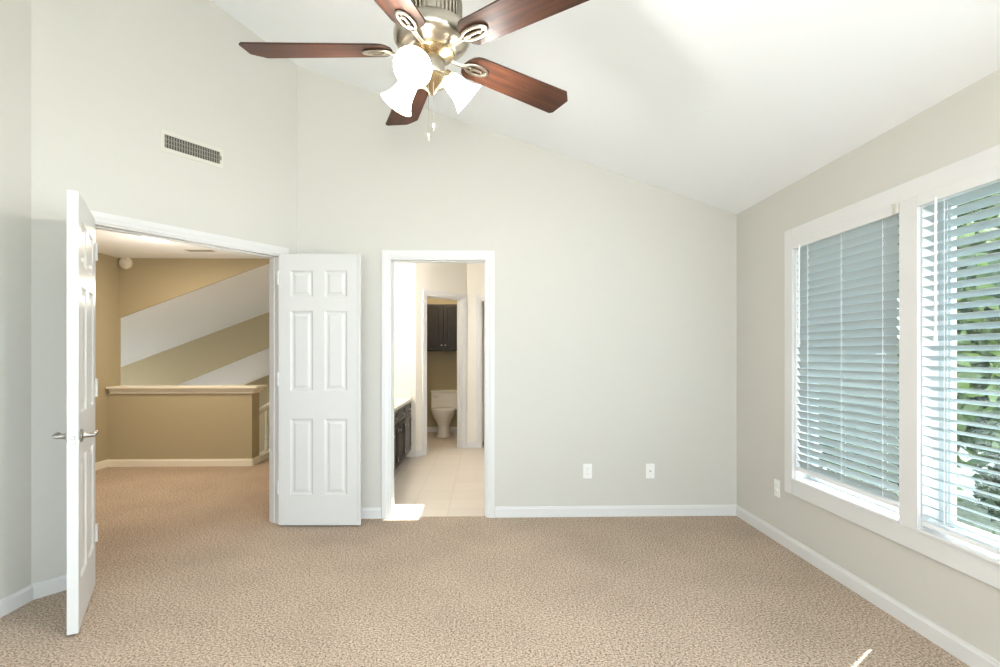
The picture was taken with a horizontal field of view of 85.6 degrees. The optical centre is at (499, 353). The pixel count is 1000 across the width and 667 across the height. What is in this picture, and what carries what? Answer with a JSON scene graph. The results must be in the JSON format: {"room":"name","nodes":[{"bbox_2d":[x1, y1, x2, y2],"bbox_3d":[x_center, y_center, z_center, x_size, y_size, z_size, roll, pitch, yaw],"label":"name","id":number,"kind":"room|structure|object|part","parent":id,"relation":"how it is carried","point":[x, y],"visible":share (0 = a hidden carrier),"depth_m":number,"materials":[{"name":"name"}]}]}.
{"room":"empty bedroom","nodes":[
{"label":"empty bedroom","id":0,"kind":"room"},
{"bbox_2d":[0,0,120,598],"bbox_3d":[-3.437,-0.680,1.770,2.048,3.920,9.230,0,0,-2],"label":"wall","id":1,"kind":"structure","parent":0,"point":[15,15],"depth_m":2.74,"materials":[{"name":"grey paint"}]},
{"bbox_2d":[0,584,32,617],"bbox_3d":[-2.358,1.238,0.074,0.013,0.083,5.480,0,0,-2],"label":"baseboard","id":2,"kind":"structure","parent":1,"relation":"attached to","point":[23,596],"depth_m":2.71,"materials":[{"name":"white paint"}]},
{"bbox_2d":[95,455,259,470],"bbox_3d":[-3.584,1.238,4.077,1.637,0.083,4.550,0,0,-2],"label":"baseboard","id":3,"kind":"structure","parent":1,"relation":"attached to","point":[109,462],"depth_m":6.14,"materials":[{"name":"white paint"}]},
{"bbox_2d":[31,0,296,583],"bbox_3d":[-2.060,-0.680,3.535,0.120,3.920,1.628,0,0,32],"label":"wall","id":4,"kind":"structure","parent":0,"point":[107,76],"depth_m":3.19,"materials":[{"name":"grey paint"}]},
{"bbox_2d":[32,574,66,599],"bbox_3d":[-2.004,1.238,3.499,0.013,0.083,1.628,0,0,32],"label":"baseboard","id":5,"kind":"structure","parent":4,"relation":"attached to","point":[57,584],"depth_m":2.87,"materials":[{"name":"white paint"}]},
{"bbox_2d":[52,190,98,634],"bbox_3d":[-2.091,0.264,2.704,0.171,2.008,0.630,0,0,-31],"label":"door","id":6,"kind":"structure","parent":4,"relation":"in","point":[82,248],"depth_m":2.51,"materials":[{"name":"white paint"}]},
{"bbox_3d":[-2.031,0.378,2.502,0.064,0.062,0.144,0,0,-31],"label":"lever handle","id":7,"kind":"part","parent":6,"relation":"part of","materials":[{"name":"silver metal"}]},
{"bbox_3d":[-1.931,0.380,2.438,0.025,0.060,0.010,0,0,-31],"label":"latch plate","id":8,"kind":"part","parent":6,"relation":"part of","materials":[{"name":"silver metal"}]},
{"bbox_3d":[-1.940,0.378,2.557,0.064,0.062,0.144,0,0,-31],"label":"lever handle","id":9,"kind":"part","parent":6,"relation":"part of","materials":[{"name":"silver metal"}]},
{"bbox_2d":[90,210,288,523],"bbox_3d":[-2.027,0.238,3.587,0.156,2.084,1.330,0,0,32],"label":"door frame","id":10,"kind":"structure","parent":4,"relation":"attached to","point":[103,221],"depth_m":4.01,"materials":[{"name":"white paint"}]},
{"bbox_2d":[161,129,222,168],"bbox_3d":[-1.993,-1.330,3.515,0.014,0.132,0.400,0,0,32],"label":"air vent","id":11,"kind":"object","parent":4,"relation":"in","point":[173,143],"visible":1,"depth_m":3.50,"materials":[{"name":"white metal"}]},
{"bbox_2d":[277,254,360,524],"bbox_3d":[-1.341,0.264,4.014,0.620,2.008,0.054,0,0,0],"label":"door","id":12,"kind":"structure","parent":4,"relation":"in","point":[319,374],"depth_m":4.00,"materials":[{"name":"white paint"}]},
{"bbox_2d":[95,229,268,258],"bbox_3d":[-3.091,-1.175,4.105,2.950,0.100,4.580,0,0,-2],"label":"ceiling","id":13,"kind":"structure","parent":0,"point":[115,244],"depth_m":5.81,"materials":[{"name":"white paint"}]},
{"bbox_2d":[141,236,166,241],"bbox_3d":[-3.296,-1.100,5.170,0.244,0.050,0.244,0,0,-2],"label":"ceiling light","id":14,"kind":"object","parent":13,"relation":"attached to","point":[145,238],"visible":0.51,"depth_m":5.13,"materials":[{"name":"white paint"}]},
{"bbox_2d":[184,249,216,251],"bbox_3d":[-3.250,-1.122,5.862,0.300,0.006,0.120,0,0,-2],"label":"ceiling vent","id":15,"kind":"object","parent":13,"relation":"in","point":[189,250],"visible":1,"depth_m":5.84,"materials":[{"name":"white metal"}]},
{"bbox_2d":[107,393,258,458],"bbox_3d":[-3.651,0.863,6.252,1.624,0.835,0.197,0,0,-2],"label":"wall","id":16,"kind":"structure","parent":0,"point":[139,426],"depth_m":6.15,"materials":[{"name":"beige paint"}]},
{"bbox_2d":[106,385,267,393],"bbox_3d":[-3.599,0.410,6.248,1.678,0.083,0.307,0,0,-2],"label":"ledge cap","id":17,"kind":"object","parent":16,"relation":"on","point":[123,389],"visible":1,"depth_m":6.13,"materials":[{"name":"white paint"}]},
{"bbox_2d":[119,258,268,317],"bbox_3d":[-3.539,-0.773,6.369,1.860,0.703,0.030,0,0,-2],"label":"wall","id":18,"kind":"structure","parent":0,"point":[149,282],"depth_m":6.34,"materials":[{"name":"beige paint"}]},
{"bbox_2d":[119,258,132,268],"bbox_3d":[-4.378,-1.066,6.308,0.144,0.143,0.045,0,0,-2],"label":"smoke detector","id":19,"kind":"object","parent":18,"relation":"attached to","point":[125,263],"visible":0.99,"depth_m":6.29,"materials":[{"name":"white paint"}]},
{"bbox_2d":[121,263,268,366],"bbox_3d":[-4.515,-0.468,7.652,5.600,2.217,2.590,0,0,-2],"label":"ceiling","id":20,"kind":"structure","parent":0,"point":[188,317],"depth_m":7.43,"materials":[{"name":"white paint"}]},
{"bbox_2d":[121,312,268,384],"bbox_3d":[-4.552,-0.115,8.946,5.600,2.923,0.060,0,0,-2],"label":"wall","id":21,"kind":"structure","parent":0,"point":[185,362],"depth_m":8.91,"materials":[{"name":"beige paint"}]},
{"bbox_2d":[179,348,268,384],"bbox_3d":[-4.604,0.140,10.806,5.600,2.413,3.660,0,0,-2],"label":"ceiling","id":22,"kind":"structure","parent":0,"point":[251,368],"depth_m":10.02,"materials":[{"name":"white paint"}]},
{"bbox_2d":[246,375,268,460],"bbox_3d":[-4.654,1.180,12.625,5.600,5.800,0.100,0,0,-2],"label":"wall","id":23,"kind":"structure","parent":0,"point":[263,395],"depth_m":12.55,"materials":[{"name":"beige paint"}]},
{"bbox_2d":[394,263,415,456],"bbox_3d":[-1.369,0.020,6.752,0.640,2.520,0.105,0,0,-2],"label":"wall","id":24,"kind":"structure","parent":0,"point":[404,273],"depth_m":6.71,"materials":[{"name":"white paint"}]},
{"bbox_2d":[416,263,466,449],"bbox_3d":[-0.786,0.020,7.070,0.100,2.520,0.888,0,0,42],"label":"wall","id":25,"kind":"structure","parent":0,"point":[442,277],"depth_m":6.83,"materials":[{"name":"white paint"}]},
{"bbox_2d":[412,427,475,456],"bbox_3d":[-0.775,1.238,7.831,0.898,0.083,2.191,0,0,-7],"label":"baseboard","id":26,"kind":"structure","parent":25,"relation":"attached to","point":[415,453],"depth_m":7.36,"materials":[{"name":"white paint"}]},
{"bbox_2d":[422,290,466,455],"bbox_3d":[-0.749,0.236,7.099,0.118,2.088,0.766,0,0,42],"label":"door frame","id":27,"kind":"structure","parent":25,"relation":"attached to","point":[461,299],"depth_m":7.30,"materials":[{"name":"white paint"}]},
{"bbox_2d":[427,298,456,426],"bbox_3d":[0.104,0.020,7.926,3.650,2.520,2.160,0,0,-2],"label":"wall","id":28,"kind":"structure","parent":0,"point":[441,365],"depth_m":8.88,"materials":[{"name":"beige paint"}]},
{"bbox_2d":[427,304,456,350],"bbox_3d":[-0.898,-0.420,8.704,0.660,0.740,0.343,0,0,-2],"label":"upper cabinet","id":29,"kind":"object","parent":28,"relation":"attached to","point":[441,318],"visible":0.64,"depth_m":8.56,"materials":[{"name":"brown wood"}]},
{"bbox_3d":[-1.060,-0.420,8.562,0.325,0.734,0.020,0,0,-2],"label":"cabinet door","id":30,"kind":"part","parent":29,"relation":"part of","materials":[{"name":"brown wood"}]},
{"bbox_3d":[-0.729,-0.420,8.571,0.325,0.734,0.020,0,0,-2],"label":"cabinet door","id":31,"kind":"part","parent":29,"relation":"part of","materials":[{"name":"brown wood"}]},
{"bbox_2d":[467,263,483,441],"bbox_3d":[0.745,0.020,7.449,2.395,2.520,0.100,0,0,-2],"label":"wall","id":32,"kind":"structure","parent":0,"point":[475,271],"depth_m":7.37,"materials":[{"name":"white paint"}]},
{"bbox_2d":[476,294,483,447],"bbox_3d":[0.042,0.235,7.420,0.742,2.090,0.118,0,0,-2],"label":"door frame","id":33,"kind":"structure","parent":32,"relation":"attached to","point":[479,298],"depth_m":7.36,"materials":[{"name":"white paint"}]},
{"bbox_2d":[482,301,483,442],"bbox_3d":[0.071,0.020,7.845,0.820,2.520,0.060,0,0,-2],"label":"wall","id":34,"kind":"structure","parent":0,"point":[482,301],"depth_m":7.81,"materials":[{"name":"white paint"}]},
{"bbox_2d":[0,432,969,666],"bbox_3d":[-1.265,1.380,4.992,6.650,0.200,15.550,0,0,-2],"label":"floor","id":35,"kind":"structure","parent":0,"point":[192,569],"depth_m":2.90,"materials":[{"name":"beige carpet"}]},
{"bbox_2d":[259,402,268,461],"bbox_3d":[-2.912,0.855,7.176,0.100,0.850,1.600,0,0,-2],"label":"stair railing","id":36,"kind":"object","parent":35,"relation":"on","point":[264,454],"visible":0.19,"depth_m":6.71,"materials":[{"name":"white paint"}]},
{"bbox_3d":[-2.921,0.583,7.176,0.064,0.304,1.600,0,0,-2],"label":"handrail","id":37,"kind":"part","parent":36,"relation":"part of","materials":[{"name":"white paint"}]},
{"bbox_3d":[-2.912,1.242,7.176,0.100,0.075,1.600,0,0,-2],"label":"rail","id":38,"kind":"part","parent":36,"relation":"part of","materials":[{"name":"white paint"}]},
{"bbox_2d":[394,389,412,470],"bbox_3d":[-1.311,0.860,5.697,0.538,0.840,2.002,0,0,-2],"label":"vanity cabinet","id":39,"kind":"object","parent":35,"relation":"on","point":[403,398],"visible":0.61,"depth_m":6.11,"materials":[{"name":"brown wood"}]},
{"bbox_3d":[-1.073,0.655,5.457,0.020,0.140,0.430,0,0,-2],"label":"drawer","id":40,"kind":"part","parent":39,"relation":"part of","materials":[{"name":"black wood"}]},
{"bbox_3d":[-1.073,0.958,5.457,0.020,0.445,0.430,0,0,-2],"label":"cabinet door","id":41,"kind":"part","parent":39,"relation":"part of","materials":[{"name":"brown wood"}]},
{"bbox_3d":[-1.086,0.655,5.932,0.020,0.140,0.480,0,0,-2],"label":"drawer","id":42,"kind":"part","parent":39,"relation":"part of","materials":[{"name":"black wood"}]},
{"bbox_3d":[-1.086,0.958,5.932,0.020,0.445,0.480,0,0,-2],"label":"cabinet door","id":43,"kind":"part","parent":39,"relation":"part of","materials":[{"name":"brown wood"}]},
{"bbox_2d":[394,389,412,411],"bbox_3d":[-1.317,0.507,5.696,0.525,0.135,2.002,0,0,-2],"label":"countertop","id":44,"kind":"structure","parent":39,"relation":"on","point":[402,397],"depth_m":6.68,"materials":[{"name":"beige stone"}]},
{"bbox_3d":[-1.100,0.655,6.432,0.020,0.140,0.480,0,0,-2],"label":"drawer","id":45,"kind":"part","parent":39,"relation":"part of","materials":[{"name":"black wood"}]},
{"bbox_3d":[-1.100,0.958,6.432,0.020,0.445,0.480,0,0,-2],"label":"cabinet door","id":46,"kind":"part","parent":39,"relation":"part of","materials":[{"name":"black wood"}]},
{"bbox_2d":[431,390,456,437],"bbox_3d":[-0.883,0.932,8.498,0.450,0.695,0.742,0,0,-2],"label":"toilet","id":47,"kind":"object","parent":35,"relation":"on","point":[443,402],"visible":0.82,"depth_m":8.39,"materials":[{"name":"white ceramic"}]},
{"bbox_3d":[-0.879,0.876,8.373,0.384,0.023,0.492,0,0,-2],"label":"seat","id":48,"kind":"part","parent":47,"relation":"part of","materials":[{"name":"white plastic"}]},
{"bbox_3d":[-0.879,0.853,8.374,0.380,0.021,0.490,0,0,-2],"label":"seat lid","id":49,"kind":"part","parent":47,"relation":"part of","materials":[{"name":"white plastic"}]},
{"bbox_3d":[-0.880,1.085,8.416,0.370,0.390,0.565,0,0,-2],"label":"bowl","id":50,"kind":"part","parent":47,"relation":"part of","materials":[{"name":"white ceramic"}]},
{"bbox_3d":[-0.890,0.757,8.759,0.430,0.275,0.210,0,0,-2],"label":"tank","id":51,"kind":"part","parent":47,"relation":"part of","materials":[{"name":"white ceramic"}]},
{"bbox_3d":[-0.890,0.603,8.756,0.450,0.035,0.225,0,0,-2],"label":"tank lid","id":52,"kind":"part","parent":47,"relation":"part of","materials":[{"name":"white ceramic"}]},
{"bbox_2d":[297,65,736,507],"bbox_3d":[0.215,-0.506,4.303,3.629,3.572,0.120,0,0,-2],"label":"wall","id":53,"kind":"structure","parent":0,"point":[616,294],"depth_m":4.25,"materials":[{"name":"grey paint"}]},
{"bbox_2d":[382,250,494,518],"bbox_3d":[-0.483,0.237,4.283,0.876,2.086,0.156,0,0,-2],"label":"door frame","id":54,"kind":"structure","parent":53,"relation":"attached to","point":[389,257],"depth_m":4.22,"materials":[{"name":"white paint"}]},
{"bbox_2d":[361,505,735,518],"bbox_3d":[0.152,1.238,4.234,3.459,0.083,0.013,0,0,-2],"label":"baseboard","id":55,"kind":"structure","parent":53,"relation":"attached to","point":[637,510],"depth_m":4.25,"materials":[{"name":"white paint"}]},
{"bbox_2d":[583,464,591,478],"bbox_3d":[0.690,0.923,4.252,0.070,0.115,0.008,0,0,-2],"label":"wall outlet","id":56,"kind":"object","parent":53,"relation":"attached to","point":[587,468],"visible":1,"depth_m":4.25,"materials":[{"name":"white plastic"}]},
{"bbox_2d":[646,464,654,477],"bbox_3d":[1.186,0.925,4.263,0.070,0.115,0.014,0,0,-2],"label":"wall outlet","id":57,"kind":"object","parent":53,"relation":"attached to","point":[650,468],"visible":1,"depth_m":4.26,"materials":[{"name":"white plastic"}]},
{"bbox_2d":[210,0,999,213],"bbox_3d":[-0.172,-1.888,0.798,4.700,1.689,7.105,0,0,-2],"label":"ceiling","id":58,"kind":"structure","parent":0,"point":[726,105],"depth_m":2.84,"materials":[{"name":"white paint"}]},
{"bbox_2d":[239,0,588,140],"bbox_3d":[-0.286,-1.277,1.837,1.177,1.135,1.242,0,0,-2],"label":"ceiling fan","id":59,"kind":"object","parent":58,"relation":"hanging from","point":[429,35],"visible":1,"depth_m":1.79,"materials":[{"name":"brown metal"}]},
{"bbox_3d":[-0.615,-1.034,1.839,0.497,0.006,0.140,0,11,0],"label":"blade","id":60,"kind":"part","parent":59,"relation":"part of","materials":[{"name":"brown wood"}]},
{"bbox_3d":[-0.350,-0.910,1.920,0.130,0.127,0.122,0,0,39],"label":"lamp shade","id":61,"kind":"part","parent":59,"relation":"part of","materials":[{"name":"white glass"}]},
{"bbox_3d":[-0.347,-1.034,1.474,0.140,0.006,0.497,12,3,17],"label":"blade","id":62,"kind":"part","parent":59,"relation":"part of","materials":[{"name":"brown wood"}]},
{"bbox_3d":[-0.363,-1.034,2.200,0.140,0.006,0.497,-12,4,-20],"label":"blade","id":63,"kind":"part","parent":59,"relation":"part of","materials":[{"name":"brown wood"}]},
{"bbox_3d":[-0.269,-0.910,1.714,0.122,0.127,0.130,0,0,8],"label":"lamp shade","id":64,"kind":"part","parent":59,"relation":"part of","materials":[{"name":"white glass"}]},
{"bbox_3d":[-0.266,-0.931,1.735,0.044,0.056,0.061,0,0,8],"label":"bulb","id":65,"kind":"part","parent":59,"relation":"part of","materials":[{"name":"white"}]},
{"bbox_3d":[-0.260,-0.957,1.779,0.045,0.050,0.073,0,0,8],"label":"light arm","id":66,"kind":"part","parent":59,"relation":"part of","materials":[{"name":"metal"}]},
{"bbox_3d":[-0.238,-0.830,1.801,0.007,0.240,0.007,0,0,43],"label":"pull chain","id":67,"kind":"part","parent":59,"relation":"part of","materials":[{"name":"silver metal"}]},
{"bbox_3d":[-0.223,-0.848,1.807,0.007,0.205,0.007,0,0,43],"label":"pull chain","id":68,"kind":"part","parent":59,"relation":"part of","materials":[{"name":"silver metal"}]},
{"bbox_3d":[-0.195,-0.957,1.863,0.073,0.050,0.045,0,0,-22],"label":"light arm","id":69,"kind":"part","parent":59,"relation":"part of","materials":[{"name":"gold metal"}]},
{"bbox_3d":[-0.134,-0.910,1.887,0.130,0.127,0.122,0,0,-22],"label":"lamp shade","id":70,"kind":"part","parent":59,"relation":"part of","materials":[{"name":"white glass"}]},
{"bbox_3d":[0.066,-1.034,2.082,0.497,0.006,0.140,0,-11,-39],"label":"blade","id":71,"kind":"part","parent":59,"relation":"part of","materials":[{"name":"brown wood"}]},
{"bbox_3d":[0.075,-1.034,1.610,0.497,0.006,0.140,0,-11,37],"label":"blade","id":72,"kind":"part","parent":59,"relation":"part of","materials":[{"name":"brown wood"}]},
{"bbox_2d":[737,69,999,661],"bbox_3d":[2.052,0.070,0.860,0.150,2.419,7.105,0,0,-2],"label":"wall","id":73,"kind":"structure","parent":0,"point":[966,123],"depth_m":3.06,"materials":[{"name":"grey paint"}]},
{"bbox_2d":[774,479,779,497],"bbox_3d":[1.893,0.918,3.691,0.008,0.115,0.070,0,0,-2],"label":"wall outlet","id":74,"kind":"object","parent":73,"relation":"attached to","point":[776,482],"visible":1,"depth_m":3.68,"materials":[{"name":"white plastic"}]},
{"bbox_2d":[791,216,898,523],"bbox_3d":[1.968,0.045,3.036,0.165,1.538,0.900,0,0,-2],"label":"window","id":75,"kind":"structure","parent":73,"relation":"in","point":[888,512],"depth_m":3.28,"materials":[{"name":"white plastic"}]},
{"bbox_3d":[2.009,0.043,3.037,0.024,1.462,0.828,0,0,-2],"label":"sash","id":76,"kind":"part","parent":75,"relation":"part of","materials":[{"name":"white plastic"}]},
{"bbox_3d":[1.938,0.806,3.035,0.105,0.016,0.899,0,0,-2],"label":"sill","id":77,"kind":"part","parent":75,"relation":"part of","materials":[{"name":"white paint"}]},
{"bbox_2d":[736,505,999,666],"bbox_3d":[1.970,1.238,0.873,0.013,0.083,6.835,0,0,-2],"label":"baseboard","id":78,"kind":"structure","parent":73,"relation":"attached to","point":[962,650],"depth_m":2.70,"materials":[{"name":"white paint"}]},
{"bbox_2d":[785,144,999,589],"bbox_3d":[1.983,0.050,2.526,0.165,1.716,2.096,0,0,-2],"label":"window","id":79,"kind":"structure","parent":73,"relation":"in","point":[988,556],"depth_m":2.48,"materials":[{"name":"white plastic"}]},
{"bbox_2d":[792,206,898,507],"bbox_3d":[1.919,0.010,3.036,0.077,1.470,0.894,0,0,-2],"label":"blind","id":80,"kind":"object","parent":79,"relation":"attached to","point":[848,275],"visible":0.91,"depth_m":2.97,"materials":[{"name":"white plastic"}]},
{"bbox_3d":[1.923,0.026,3.360,0.029,1.418,0.014,0,0,-2],"label":"ladder cord","id":81,"kind":"part","parent":80,"relation":"part of","materials":[{"name":"white fabric"}]},
{"bbox_3d":[1.932,0.026,3.044,0.029,1.418,0.014,0,0,-2],"label":"ladder cord","id":82,"kind":"part","parent":80,"relation":"part of","materials":[{"name":"white fabric"}]},
{"bbox_3d":[1.932,0.734,3.038,0.048,0.022,0.870,0,0,-2],"label":"rail","id":83,"kind":"part","parent":80,"relation":"part of","materials":[{"name":"white plastic"}]},
{"bbox_3d":[1.941,0.026,2.728,0.029,1.418,0.014,0,0,-2],"label":"ladder cord","id":84,"kind":"part","parent":80,"relation":"part of","materials":[{"name":"white fabric"}]},
{"bbox_2d":[891,203,898,214],"bbox_3d":[1.897,-0.697,2.591,0.016,0.050,0.030,0,0,-2],"label":"clip","id":85,"kind":"object","parent":80,"relation":"attached to","point":[894,207],"visible":1,"depth_m":2.59,"materials":[{"name":"white paint"}]},
{"bbox_3d":[1.967,0.806,2.021,0.105,0.016,0.909,0,0,-2],"label":"sill","id":86,"kind":"part","parent":79,"relation":"part of","materials":[{"name":"white paint"}]},
{"bbox_2d":[917,166,999,555],"bbox_3d":[1.947,0.029,2.021,0.077,1.508,0.904,0,0,-2],"label":"blind","id":87,"kind":"object","parent":79,"relation":"attached to","point":[985,183],"visible":1,"depth_m":2.28,"materials":[{"name":"white plastic"}]},
{"bbox_3d":[1.951,0.045,2.349,0.051,1.456,0.014,0,0,-2],"label":"ladder cord","id":88,"kind":"part","parent":87,"relation":"part of","materials":[{"name":"white fabric"}]},
{"bbox_3d":[1.960,0.772,2.023,0.048,0.022,0.880,0,0,-2],"label":"rail","id":89,"kind":"part","parent":87,"relation":"part of","materials":[{"name":"white"}]},
{"bbox_3d":[2.037,0.043,2.023,0.024,1.462,0.838,0,0,-2],"label":"sash","id":90,"kind":"part","parent":79,"relation":"part of","materials":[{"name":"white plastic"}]},
{"bbox_2d":[957,498,999,536],"bbox_3d":[27.879,4.480,29.790,62.600,0.200,62.000,0,0,-2],"label":"lawn","id":91,"kind":"structure","parent":0,"point":[972,505],"depth_m":14.47,"materials":[{"name":"green plant"}]},
{"bbox_2d":[819,192,999,534],"bbox_3d":[4.652,0.859,5.589,2.573,7.051,3.060,0,0,-2],"label":"tree","id":92,"kind":"object","parent":91,"relation":"on","point":[994,387],"visible":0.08,"depth_m":4.69,"materials":[{"name":"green plant"}]},
{"bbox_2d":[957,445,993,500],"bbox_3d":[16.575,2.280,15.469,5.800,4.200,10.600,0,0,-2],"label":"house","id":93,"kind":"object","parent":91,"relation":"on","point":[967,482],"visible":0.02,"depth_m":16.27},
{"bbox_2d":[966,429,999,494],"bbox_3d":[7.892,0.482,7.918,3.086,7.832,4.030,0,0,18],"label":"tree","id":94,"kind":"object","parent":91,"relation":"on","point":[990,477],"visible":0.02,"depth_m":8.45,"materials":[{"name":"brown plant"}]},
{"bbox_2d":[972,421,999,521],"bbox_3d":[10.867,1.000,11.078,2.856,6.768,2.640,0,0,-2],"label":"tree","id":95,"kind":"object","parent":91,"relation":"on","point":[985,498],"visible":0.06,"depth_m":10.75,"materials":[{"name":"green plant"}]}
]}

